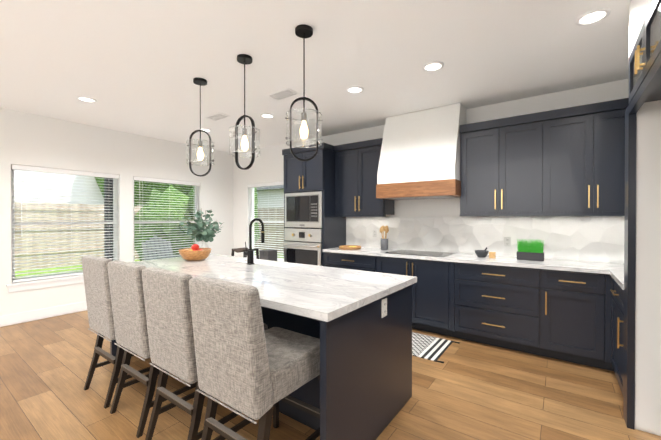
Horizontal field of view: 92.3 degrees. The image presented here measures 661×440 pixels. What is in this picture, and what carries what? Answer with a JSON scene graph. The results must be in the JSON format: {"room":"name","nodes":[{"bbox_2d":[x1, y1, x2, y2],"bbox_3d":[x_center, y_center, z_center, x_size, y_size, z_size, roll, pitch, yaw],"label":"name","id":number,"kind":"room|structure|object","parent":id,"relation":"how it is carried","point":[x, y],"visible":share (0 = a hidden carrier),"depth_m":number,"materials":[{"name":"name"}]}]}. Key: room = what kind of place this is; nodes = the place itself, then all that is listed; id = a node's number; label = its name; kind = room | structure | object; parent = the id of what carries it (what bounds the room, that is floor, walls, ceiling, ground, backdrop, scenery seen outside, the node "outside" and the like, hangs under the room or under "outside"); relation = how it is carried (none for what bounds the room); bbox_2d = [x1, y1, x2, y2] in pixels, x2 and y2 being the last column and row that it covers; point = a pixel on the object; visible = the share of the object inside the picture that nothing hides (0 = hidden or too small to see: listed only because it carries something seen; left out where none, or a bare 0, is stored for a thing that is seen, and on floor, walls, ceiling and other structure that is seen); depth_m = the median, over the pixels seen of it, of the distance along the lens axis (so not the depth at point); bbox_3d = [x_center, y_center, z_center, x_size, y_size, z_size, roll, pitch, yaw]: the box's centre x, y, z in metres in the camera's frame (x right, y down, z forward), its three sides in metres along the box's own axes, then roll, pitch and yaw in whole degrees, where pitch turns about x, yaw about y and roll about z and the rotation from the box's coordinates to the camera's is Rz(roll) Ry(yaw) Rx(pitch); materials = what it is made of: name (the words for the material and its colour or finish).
{"room":"kitchen","nodes":[
{"label":"kitchen","id":0,"kind":"room"},
{"bbox_2d":[0,108,233,315],"bbox_3d":[-4.353,-0.033,3.917,0.150,2.780,7.750,0,0,36],"label":"wall","id":1,"kind":"structure","parent":0,"point":[30,139],"depth_m":4.86,"materials":[{"name":"white paint"}]},
{"bbox_2d":[0,301,86,326],"bbox_3d":[-4.329,1.288,3.815,0.018,0.140,7.600,0,0,36],"label":"baseboard","id":2,"kind":"structure","parent":1,"relation":"attached to","point":[23,317],"depth_m":4.33,"materials":[{"name":"white wood"}]},
{"bbox_2d":[6,164,118,292],"bbox_3d":[-3.802,0.102,4.643,0.170,1.652,1.350,0,0,36],"label":"window","id":3,"kind":"structure","parent":1,"relation":"in","point":[28,282],"depth_m":4.48,"materials":[{"name":"white"}]},
{"bbox_2d":[133,176,199,261],"bbox_3d":[-2.961,0.095,5.802,0.170,1.652,1.315,0,0,36],"label":"window","id":4,"kind":"structure","parent":1,"relation":"in","point":[195,185],"depth_m":5.68,"materials":[{"name":"white plastic"}]},
{"bbox_2d":[254,258,305,265],"bbox_3d":[-0.548,0.556,3.324,0.686,0.245,0.025,0,0,36],"label":"backsplash","id":5,"kind":"structure","parent":0,"relation":"attached to","point":[255,260],"depth_m":3.28,"materials":[{"name":"white stone"}]},
{"bbox_2d":[0,0,630,152],"bbox_3d":[-1.260,-1.448,1.572,7.900,0.080,7.900,0,0,36],"label":"ceiling","id":6,"kind":"structure","parent":0,"point":[134,66],"depth_m":2.79,"materials":[{"name":"white paint"}]},
{"bbox_2d":[77,96,96,102],"bbox_3d":[-2.865,-1.415,3.737,0.190,0.012,0.190,0,0,36],"label":"recessed light","id":7,"kind":"object","parent":6,"relation":"in","point":[86,99],"visible":0.92,"depth_m":3.73,"materials":[{"name":"white"}]},
{"bbox_2d":[186,77,213,176],"bbox_3d":[-1.322,-0.930,3.227,0.267,0.975,0.267,0,0,36],"label":"pendant light","id":8,"kind":"object","parent":6,"relation":"hanging from","point":[200,82],"visible":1,"depth_m":3.21,"materials":[{"name":"black metal"}]},
{"bbox_2d":[199,128,211,131],"bbox_3d":[-1.981,-1.423,5.023,0.190,0.012,0.190,0,0,36],"label":"recessed light","id":9,"kind":"object","parent":6,"relation":"in","point":[206,129],"visible":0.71,"depth_m":5.00,"materials":[{"name":"white"}]},
{"bbox_2d":[204,113,229,120],"bbox_3d":[-1.560,-1.421,4.378,0.340,0.009,0.180,0,0,36],"label":"ceiling vent","id":10,"kind":"object","parent":6,"relation":"in","point":[216,116],"visible":1,"depth_m":4.35,"materials":[{"name":"white metal"}]},
{"bbox_2d":[229,54,259,169],"bbox_3d":[-0.749,-0.927,2.774,0.274,0.975,0.267,0,0,36],"label":"pendant light","id":11,"kind":"object","parent":6,"relation":"hanging from","point":[245,59],"visible":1,"depth_m":2.75,"materials":[{"name":"black metal"}]},
{"bbox_2d":[260,113,273,117],"bbox_3d":[-0.862,-1.419,4.335,0.190,0.012,0.190,0,0,36],"label":"recessed light","id":12,"kind":"object","parent":6,"relation":"in","point":[265,115],"visible":0.96,"depth_m":4.31,"materials":[{"name":"white"}]},
{"bbox_2d":[266,88,298,99],"bbox_3d":[-0.539,-1.416,3.588,0.340,0.009,0.180,0,0,36],"label":"ceiling vent","id":13,"kind":"object","parent":6,"relation":"in","point":[283,94],"visible":1,"depth_m":3.58,"materials":[{"name":"white metal"}]},
{"bbox_2d":[285,24,321,160],"bbox_3d":[-0.197,-0.925,2.360,0.267,0.975,0.267,0,0,36],"label":"pendant light","id":14,"kind":"object","parent":6,"relation":"hanging from","point":[303,31],"visible":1,"depth_m":2.34,"materials":[{"name":"black metal"}]},
{"bbox_2d":[346,86,363,93],"bbox_3d":[0.266,-1.414,3.455,0.190,0.012,0.190,0,0,36],"label":"recessed light","id":15,"kind":"object","parent":6,"relation":"in","point":[355,89],"visible":0.96,"depth_m":3.44,"materials":[{"name":"white"}]},
{"bbox_2d":[422,61,443,71],"bbox_3d":[0.945,-1.410,2.925,0.190,0.012,0.190,0,0,36],"label":"recessed light","id":16,"kind":"object","parent":6,"relation":"in","point":[433,66],"visible":1,"depth_m":2.92,"materials":[{"name":"white"}]},
{"bbox_2d":[575,8,610,25],"bbox_3d":[1.818,-1.406,2.205,0.190,0.012,0.190,0,0,36],"label":"recessed light","id":17,"kind":"object","parent":6,"relation":"in","point":[593,16],"visible":1,"depth_m":2.19,"materials":[{"name":"white plastic"}]},
{"bbox_2d":[0,310,660,439],"bbox_3d":[-1.260,1.402,1.590,7.900,0.060,7.900,0,0,36],"label":"floor","id":18,"kind":"structure","parent":0,"point":[469,390],"depth_m":2.43,"materials":[{"name":"brown wood"}]},
{"bbox_2d":[82,255,149,408],"bbox_3d":[-1.636,0.824,2.669,0.483,1.081,0.618,0,0,36],"label":"stool","id":19,"kind":"object","parent":18,"relation":"on","point":[98,295],"visible":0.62,"depth_m":2.40,"materials":[{"name":"fabric"}]},
{"bbox_2d":[108,260,195,437],"bbox_3d":[-1.211,0.826,2.361,0.483,1.081,0.618,0,0,36],"label":"stool","id":20,"kind":"object","parent":18,"relation":"on","point":[128,305],"visible":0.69,"depth_m":2.09,"materials":[{"name":"fabric"}]},
{"bbox_2d":[142,267,267,439],"bbox_3d":[-0.786,0.828,2.053,0.483,1.081,0.618,0,0,36],"label":"stool","id":21,"kind":"object","parent":18,"relation":"on","point":[169,320],"visible":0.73,"depth_m":1.79,"materials":[{"name":"fabric"}]},
{"bbox_2d":[231,247,258,258],"bbox_3d":[-1.436,0.913,5.346,0.428,0.870,0.368,0,0,36],"label":"stool","id":22,"kind":"object","parent":18,"relation":"on","point":[238,250],"visible":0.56,"depth_m":5.34,"materials":[{"name":"black wood"}]},
{"bbox_2d":[189,276,319,439],"bbox_3d":[-0.361,0.830,1.744,0.483,1.081,0.618,0,0,36],"label":"stool","id":23,"kind":"object","parent":18,"relation":"on","point":[249,366],"visible":0.92,"depth_m":1.52,"materials":[{"name":"fabric"}]},
{"bbox_2d":[110,262,415,439],"bbox_3d":[-0.756,0.922,2.785,2.649,0.884,1.123,0,0,36],"label":"kitchen island","id":24,"kind":"object","parent":18,"relation":"on","point":[358,323],"depth_m":1.96,"materials":[{"name":"black paint"}]},
{"bbox_2d":[128,254,416,321],"bbox_3d":[-0.764,0.457,2.778,2.700,0.042,1.164,0,0,36],"label":"island countertop","id":25,"kind":"structure","parent":24,"relation":"on","point":[324,293],"depth_m":2.27,"materials":[{"name":"white stone"}]},
{"bbox_2d":[179,244,210,260],"bbox_3d":[-1.462,0.345,3.434,0.330,0.173,0.330,0,0,36],"label":"fruit bowl","id":26,"kind":"object","parent":25,"relation":"on","point":[194,252],"visible":1,"depth_m":3.34,"materials":[{"name":"brown wood"}]},
{"bbox_2d":[177,210,223,247],"bbox_3d":[-1.558,0.145,3.776,0.652,0.567,0.501,0,0,36],"label":"plant","id":27,"kind":"object","parent":25,"relation":"on","point":[206,234],"visible":1,"depth_m":3.75,"materials":[{"name":"green plant"}]},
{"bbox_2d":[244,218,264,264],"bbox_3d":[-0.760,0.207,3.184,0.106,0.452,0.204,0,0,36],"label":"faucet","id":28,"kind":"object","parent":25,"relation":"on","point":[249,253],"depth_m":3.10,"materials":[{"name":"black metal"}]},
{"bbox_2d":[237,259,303,267],"bbox_3d":[-0.621,0.568,3.224,0.728,0.268,0.273,0,0,36],"label":"sink","id":29,"kind":"object","parent":25,"relation":"in","point":[256,261],"depth_m":3.31,"materials":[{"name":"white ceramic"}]},
{"bbox_2d":[259,249,276,260],"bbox_3d":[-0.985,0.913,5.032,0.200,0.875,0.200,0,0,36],"label":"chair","id":30,"kind":"object","parent":18,"relation":"on","point":[269,254],"visible":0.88,"depth_m":4.96,"materials":[{"name":"grey fabric"}]},
{"bbox_2d":[282,142,345,265],"bbox_3d":[-0.261,0.104,5.157,0.820,2.490,0.634,0,0,36],"label":"tall cabinet","id":31,"kind":"object","parent":18,"relation":"on","point":[311,225],"depth_m":4.86,"materials":[{"name":"black paint"}]},
{"bbox_2d":[322,252,381,272],"bbox_3d":[0.456,0.910,4.651,0.936,0.884,0.618,0,0,36],"label":"base cabinet","id":32,"kind":"object","parent":18,"relation":"on","point":[329,259],"depth_m":4.39,"materials":[{"name":"black paint"}]},
{"bbox_2d":[382,256,453,336],"bbox_3d":[1.149,0.913,4.149,1.058,0.884,0.618,0,0,36],"label":"base cabinet","id":33,"kind":"object","parent":18,"relation":"on","point":[433,291],"depth_m":3.76,"materials":[{"name":"black paint"}]},
{"bbox_2d":[412,332,459,363],"bbox_3d":[0.848,1.357,3.550,0.991,0.024,0.610,0,0,36],"label":"rug","id":34,"kind":"object","parent":18,"relation":"on","point":[431,348],"visible":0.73,"depth_m":3.40,"materials":[{"name":"white fabric"}]},
{"bbox_2d":[454,264,549,357],"bbox_3d":[1.913,0.917,3.595,0.938,0.884,0.618,0,0,36],"label":"base cabinet","id":35,"kind":"object","parent":18,"relation":"on","point":[508,308],"depth_m":3.31,"materials":[{"name":"black paint"}]},
{"bbox_2d":[322,248,635,275],"bbox_3d":[1.615,0.453,3.786,3.825,0.039,0.630,0,0,36],"label":"countertop","id":36,"kind":"structure","parent":35,"relation":"on","point":[600,266],"depth_m":3.35,"materials":[{"name":"white stone"}]},
{"bbox_2d":[339,245,360,249],"bbox_3d":[0.290,0.406,4.709,0.330,0.040,0.330,0,0,36],"label":"tray","id":37,"kind":"object","parent":36,"relation":"on","point":[350,247],"visible":1,"depth_m":4.60,"materials":[{"name":"wood"}]},
{"bbox_2d":[380,225,388,249],"bbox_3d":[0.770,0.252,4.553,0.137,0.350,0.121,0,0,36],"label":"utensil crock","id":38,"kind":"object","parent":36,"relation":"on","point":[384,241],"visible":1,"depth_m":4.51,"materials":[{"name":"stone"}]},
{"bbox_2d":[394,248,453,255],"bbox_3d":[1.154,0.428,4.120,0.760,0.005,0.490,0,0,36],"label":"cooktop","id":39,"kind":"object","parent":36,"relation":"in","point":[405,251],"depth_m":4.03,"materials":[{"name":"silver metal"}]},
{"bbox_2d":[475,247,488,256],"bbox_3d":[1.766,0.373,3.712,0.150,0.120,0.150,0,0,36],"label":"mortar","id":40,"kind":"object","parent":36,"relation":"on","point":[482,253],"visible":1,"depth_m":3.66,"materials":[{"name":"grey stone"}]},
{"bbox_2d":[489,252,495,257],"bbox_3d":[1.848,0.400,3.628,0.072,0.067,0.072,0,0,36],"label":"canister","id":41,"kind":"object","parent":36,"relation":"on","point":[492,254],"visible":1,"depth_m":3.60,"materials":[{"name":"wood"}]},
{"bbox_2d":[517,239,544,260],"bbox_3d":[2.175,0.317,3.455,0.260,0.235,0.105,0,0,36],"label":"grass planter","id":42,"kind":"object","parent":36,"relation":"on","point":[532,252],"visible":1,"depth_m":3.43,"materials":[{"name":"grey"}]},
{"bbox_2d":[550,272,601,368],"bbox_3d":[2.455,0.919,3.201,0.542,0.884,0.618,0,0,36],"label":"base cabinet","id":43,"kind":"object","parent":18,"relation":"on","point":[575,297],"depth_m":2.96,"materials":[{"name":"black paint"}]},
{"bbox_2d":[602,272,634,423],"bbox_3d":[2.505,0.925,2.334,0.677,0.884,0.767,0,0,36],"label":"base cabinet","id":44,"kind":"object","parent":18,"relation":"on","point":[618,303],"depth_m":2.36,"materials":[{"name":"black paint"}]},
{"bbox_2d":[610,268,634,287],"bbox_3d":[2.502,0.462,2.306,0.652,0.039,0.723,0,0,36],"label":"countertop","id":45,"kind":"structure","parent":44,"relation":"on","point":[627,279],"depth_m":2.18,"materials":[{"name":"white stone"}]},
{"bbox_2d":[233,79,628,262],"bbox_3d":[1.076,-0.037,4.673,7.750,2.780,0.150,0,0,36],"label":"wall","id":46,"kind":"structure","parent":0,"point":[267,166],"depth_m":4.56,"materials":[{"name":"white paint"}]},
{"bbox_2d":[248,181,283,261],"bbox_3d":[-1.194,0.091,6.296,1.330,1.652,0.170,0,0,36],"label":"window","id":47,"kind":"structure","parent":46,"relation":"in","point":[251,187],"depth_m":6.31,"materials":[{"name":"white"}]},
{"bbox_2d":[334,140,393,215],"bbox_3d":[0.501,-0.608,4.782,0.843,1.061,0.338,0,0,36],"label":"upper cabinet","id":48,"kind":"object","parent":46,"relation":"attached to","point":[353,162],"depth_m":4.66,"materials":[{"name":"black paint"}]},
{"bbox_2d":[374,103,465,199],"bbox_3d":[1.181,-0.855,4.149,1.014,1.132,0.562,0,0,36],"label":"range hood","id":49,"kind":"object","parent":46,"relation":"attached to","point":[418,155],"depth_m":3.96,"materials":[{"name":"white paint"}]},
{"bbox_2d":[346,216,623,262],"bbox_3d":[1.406,0.197,3.496,3.825,0.474,1.364,0,0,36],"label":"backsplash","id":50,"kind":"structure","parent":46,"relation":"attached to","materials":[{"name":"white stone"}]},
{"bbox_2d":[458,111,549,215],"bbox_3d":[2.011,-0.601,3.687,0.889,1.061,0.338,0,0,36],"label":"upper cabinet","id":51,"kind":"object","parent":46,"relation":"attached to","point":[506,161],"depth_m":3.52,"materials":[{"name":"black paint"}]},
{"bbox_2d":[550,92,657,215],"bbox_3d":[2.632,-0.599,3.237,0.888,1.061,0.338,0,0,36],"label":"upper cabinet","id":52,"kind":"object","parent":46,"relation":"attached to","point":[561,183],"depth_m":3.08,"materials":[{"name":"black paint"}]},
{"bbox_2d":[635,100,660,435],"bbox_3d":[2.619,-0.019,1.695,1.455,2.780,0.120,0,0,36],"label":"wall","id":53,"kind":"structure","parent":0,"point":[648,292],"depth_m":2.04,"materials":[{"name":"white paint"}]},
{"label":"outside","id":54,"kind":"structure","parent":0,"visible":0},
{"bbox_2d":[15,252,283,277],"bbox_3d":[-2.104,1.524,6.898,80.000,0.130,80.000,0,0,36],"label":"ground","id":55,"kind":"structure","parent":54,"point":[69,269],"depth_m":9.57,"materials":[{"name":"green plant"}]},
{"bbox_2d":[104,178,181,260],"bbox_3d":[-4.106,-0.109,6.487,2.430,3.300,9.000,0,0,36],"label":"porch","id":56,"kind":"object","parent":55,"relation":"on","point":[107,191],"visible":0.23,"depth_m":7.13,"materials":[{"name":"grey"}]},
{"bbox_2d":[14,170,283,248],"bbox_3d":[-8.720,-2.094,12.231,22.000,7.200,28.100,0,0,36],"label":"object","id":57,"kind":"structure","parent":55,"relation":"on","point":[73,194],"depth_m":12.89,"materials":[{"name":"white"}]},
{"bbox_2d":[15,202,283,269],"bbox_3d":[-0.583,0.528,3.386,21.580,2.065,28.112,0,0,36],"label":"fence","id":58,"kind":"object","parent":55,"relation":"on","point":[85,210],"visible":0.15,"depth_m":10.47,"materials":[{"name":"beige wood"}]},
{"bbox_2d":[95,177,260,260],"bbox_3d":[-1.315,-2.738,14.081,20.276,10.250,12.431,0,0,36],"label":"plants","id":59,"kind":"object","parent":55,"relation":"on","point":[190,201],"visible":0.08,"depth_m":10.20,"materials":[{"name":"green plant"}]}
]}

